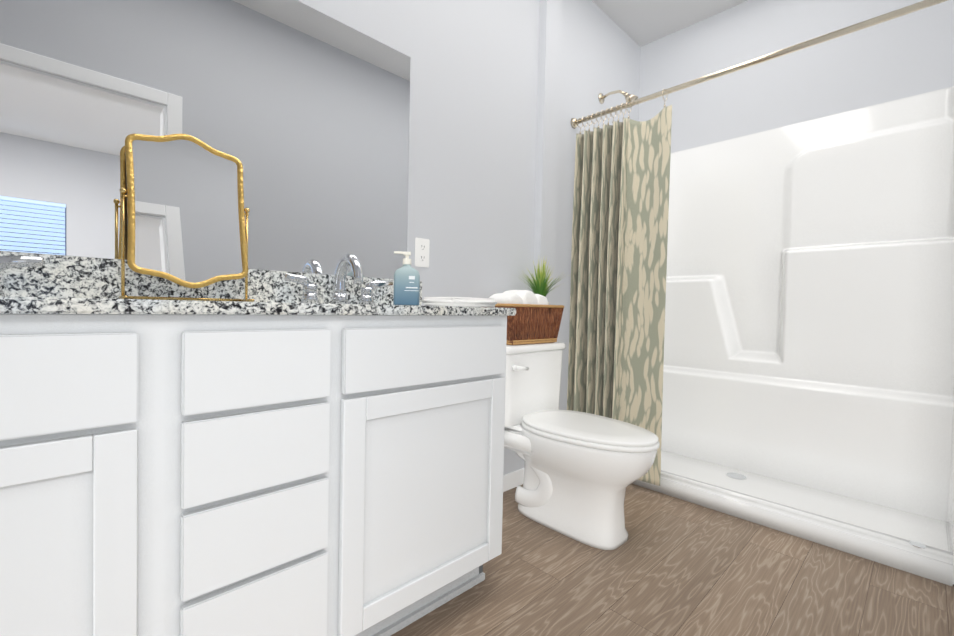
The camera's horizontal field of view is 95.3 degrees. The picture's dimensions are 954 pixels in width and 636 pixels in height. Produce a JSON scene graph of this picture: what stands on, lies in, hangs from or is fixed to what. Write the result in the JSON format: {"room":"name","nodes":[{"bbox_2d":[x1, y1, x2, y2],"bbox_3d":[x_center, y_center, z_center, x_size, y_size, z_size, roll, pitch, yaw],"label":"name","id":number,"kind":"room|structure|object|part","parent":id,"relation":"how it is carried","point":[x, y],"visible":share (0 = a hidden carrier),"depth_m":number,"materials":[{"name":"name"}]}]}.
{"room":"bathroom","nodes":[
{"label":"bathroom","id":0,"kind":"room"},
{"bbox_2d":[0,251,421,302],"bbox_3d":[-0.789,-0.097,1.220,1.556,0.101,0.020,0,2,-44],"label":"backsplash","id":1,"kind":"structure","parent":0,"relation":"attached to","point":[20,273],"depth_m":1.15,"materials":[{"name":"grey stone"}]},
{"bbox_2d":[6,0,640,474],"bbox_3d":[-0.198,-0.509,1.865,3.740,2.743,0.110,0,2,-44],"label":"wall","id":2,"kind":"structure","parent":0,"point":[472,138],"depth_m":2.02,"materials":[{"name":"grey paint"}]},
{"bbox_2d":[0,0,410,278],"bbox_3d":[-0.806,-0.583,1.192,1.490,0.867,0.006,0,2,-44],"label":"wall mirror","id":3,"kind":"object","parent":2,"relation":"attached to","point":[300,111],"visible":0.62,"depth_m":1.25,"materials":[{"name":"clear glass"}]},
{"bbox_2d":[415,237,429,267],"bbox_3d":[-0.222,-0.266,1.769,0.072,0.116,0.008,0,2,-44],"label":"electrical outlet","id":4,"kind":"object","parent":2,"relation":"attached to","point":[421,252],"visible":1,"depth_m":1.76,"materials":[{"name":"white plastic"}]},
{"bbox_2d":[598,90,637,107],"bbox_3d":[0.846,-1.310,2.596,0.076,0.140,0.235,0,2,-44],"label":"shower head","id":5,"kind":"object","parent":2,"relation":"attached to","point":[627,96],"visible":0.9,"depth_m":2.58},
{"bbox_2d":[571,0,947,128],"bbox_3d":[1.093,-1.087,1.923,0.060,0.060,1.560,0,2,-44],"label":"curtain rod","id":6,"kind":"object","parent":2,"relation":"attached to","point":[845,31],"visible":1,"depth_m":1.77,"materials":[{"name":"silver metal"}]},
{"bbox_2d":[567,89,671,485],"bbox_3d":[0.732,-0.151,2.301,0.091,1.936,0.536,0,2,-44],"label":"curtain","id":7,"kind":"object","parent":6,"relation":"hanging from","point":[618,266],"visible":0.85,"depth_m":2.27,"materials":[{"name":"fabric"}]},
{"bbox_2d":[533,0,561,304],"bbox_3d":[0.363,-0.507,2.299,0.130,2.743,0.045,0,2,-44],"label":"wall","id":8,"kind":"structure","parent":0,"point":[549,61],"depth_m":2.26,"materials":[{"name":"grey paint"}]},
{"bbox_2d":[503,468,523,491],"bbox_3d":[0.090,0.848,1.040,2.785,0.082,1.562,0,2,-44],"label":"baseboard","id":9,"kind":"structure","parent":8,"relation":"attached to","point":[514,479],"depth_m":2.20,"materials":[{"name":"white paint"}]},
{"bbox_2d":[592,0,747,46],"bbox_3d":[0.413,-1.878,1.230,3.740,0.050,1.782,0,2,-44],"label":"ceiling","id":10,"kind":"structure","parent":0,"point":[640,23],"depth_m":2.67,"materials":[{"name":"white paint"}]},
{"bbox_2d":[391,483,953,635],"bbox_3d":[0.353,0.913,1.297,3.740,0.050,1.782,0,2,-44],"label":"floor","id":11,"kind":"structure","parent":0,"point":[672,566],"depth_m":1.44,"materials":[{"name":"brown wood"}]},
{"bbox_2d":[0,303,515,635],"bbox_3d":[-0.627,0.429,1.052,1.530,0.888,0.517,0,2,-44],"label":"bathroom vanity","id":12,"kind":"object","parent":11,"relation":"on","point":[284,453],"depth_m":0.85,"materials":[{"name":"paint"}]},
{"bbox_3d":[-0.786,0.473,0.554,0.560,0.568,0.018,0,2,-44],"label":"door","id":13,"kind":"part","parent":12,"relation":"part of","materials":[{"name":"paint"}]},
{"bbox_3d":[-0.778,0.101,0.545,0.560,0.152,0.018,0,2,-44],"label":"drawer","id":14,"kind":"part","parent":12,"relation":"part of","materials":[{"name":"paint"}]},
{"bbox_3d":[-0.443,0.642,0.893,0.278,0.228,0.018,0,2,-44],"label":"drawer","id":15,"kind":"part","parent":12,"relation":"part of","materials":[{"name":"paint"}]},
{"bbox_3d":[-0.439,0.437,0.888,0.278,0.158,0.018,0,2,-44],"label":"drawer","id":16,"kind":"part","parent":12,"relation":"part of","materials":[{"name":"paint"}]},
{"bbox_3d":[-0.435,0.267,0.884,0.278,0.158,0.018,0,2,-44],"label":"drawer","id":17,"kind":"part","parent":12,"relation":"part of","materials":[{"name":"paint"}]},
{"bbox_3d":[-0.432,0.100,0.880,0.278,0.152,0.018,0,2,-44],"label":"drawer","id":18,"kind":"part","parent":12,"relation":"part of","materials":[{"name":"paint"}]},
{"bbox_2d":[0,295,515,310],"bbox_3d":[-0.614,-0.027,1.040,1.556,0.025,0.526,0,2,-44],"label":"countertop","id":19,"kind":"structure","parent":12,"relation":"on","point":[119,302],"depth_m":0.86,"materials":[{"name":"grey stone"}]},
{"bbox_2d":[0,256,44,295],"bbox_3d":[-1.049,-0.125,0.789,0.375,0.163,0.168,0,2,-44],"label":"faucet","id":20,"kind":"object","parent":19,"relation":"on","point":[6,262],"depth_m":0.91,"materials":[{"name":"silver metal"}]},
{"bbox_2d":[119,134,254,301],"bbox_3d":[-0.751,-0.267,1.139,0.287,0.442,0.114,0,2,-44],"label":"mirror","id":21,"kind":"object","parent":19,"relation":"on","point":[187,222],"visible":1,"depth_m":1.13,"materials":[{"name":"gold mirror"}]},
{"bbox_3d":[-0.750,-0.283,1.138,0.244,0.390,0.076,0,2,-44],"label":"glass","id":22,"kind":"part","parent":21,"relation":"part of","materials":[{"name":"white"}]},
{"bbox_2d":[283,254,392,304],"bbox_3d":[-0.416,-0.126,1.401,0.375,0.163,0.168,0,2,-44],"label":"faucet","id":23,"kind":"object","parent":19,"relation":"on","point":[339,296],"depth_m":1.41,"materials":[{"name":"silver metal"}]},
{"bbox_2d":[393,251,419,305],"bbox_3d":[-0.243,-0.136,1.501,0.089,0.184,0.056,1,1,-11],"label":"soap bottle","id":24,"kind":"object","parent":19,"relation":"on","point":[406,283],"visible":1,"depth_m":1.48,"materials":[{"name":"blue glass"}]},
{"bbox_2d":[421,297,496,306],"bbox_3d":[-0.055,-0.051,1.394,0.200,0.028,0.160,0,2,-44],"label":"cloth","id":25,"kind":"object","parent":19,"relation":"on","point":[460,301],"visible":1,"depth_m":1.33,"materials":[{"name":"white fabric"}]},
{"bbox_3d":[-0.119,0.471,1.198,0.546,0.568,0.018,0,2,-44],"label":"door","id":26,"kind":"part","parent":12,"relation":"part of","materials":[{"name":"paint"}]},
{"bbox_3d":[-0.112,0.100,1.189,0.546,0.152,0.018,0,2,-44],"label":"drawer","id":27,"kind":"part","parent":12,"relation":"part of","materials":[{"name":"paint"}]},
{"bbox_2d":[504,342,659,549],"bbox_3d":[0.397,0.501,1.870,0.452,0.748,0.755,0,2,-44],"label":"toilet","id":28,"kind":"object","parent":11,"relation":"on","point":[583,471],"visible":0.94,"depth_m":1.76,"materials":[{"name":"ceramic"}]},
{"bbox_3d":[0.190,0.216,1.887,0.084,0.028,0.032,0,2,-44],"label":"lever","id":29,"kind":"part","parent":28,"relation":"part of","materials":[{"name":"white plastic"}]},
{"bbox_2d":[489,258,570,344],"bbox_3d":[0.260,-0.099,2.081,0.489,0.432,0.320,0,2,-44],"label":"basket","id":30,"kind":"object","parent":28,"relation":"on","point":[536,318],"visible":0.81,"depth_m":1.99,"materials":[{"name":"brown"}]},
{"bbox_3d":[0.209,0.310,2.063,0.430,0.316,0.192,0,2,-44],"label":"tank","id":31,"kind":"part","parent":28,"relation":"part of","materials":[{"name":"ceramic"}]},
{"bbox_3d":[0.214,0.135,2.058,0.452,0.032,0.208,0,2,-44],"label":"lid","id":32,"kind":"part","parent":28,"relation":"part of","materials":[{"name":"ceramic"}]},
{"bbox_3d":[0.455,0.459,1.809,0.380,0.042,0.589,0,2,-44],"label":"seat","id":33,"kind":"part","parent":28,"relation":"part of","materials":[{"name":"white plastic"}]},
{"bbox_2d":[581,86,953,586],"bbox_3d":[1.376,-0.088,2.241,0.725,1.950,1.552,0,2,-44],"label":"shower stall","id":34,"kind":"object","parent":11,"relation":"on","point":[808,380],"visible":0.83,"depth_m":2.17,"materials":[{"name":"plastic"}]},
{"bbox_2d":[639,0,953,152],"bbox_3d":[1.726,-0.483,2.485,0.110,2.743,1.672,0,2,-44],"label":"wall","id":35,"kind":"structure","parent":0,"point":[907,55],"depth_m":2.41,"materials":[{"name":"grey paint"}]}
]}

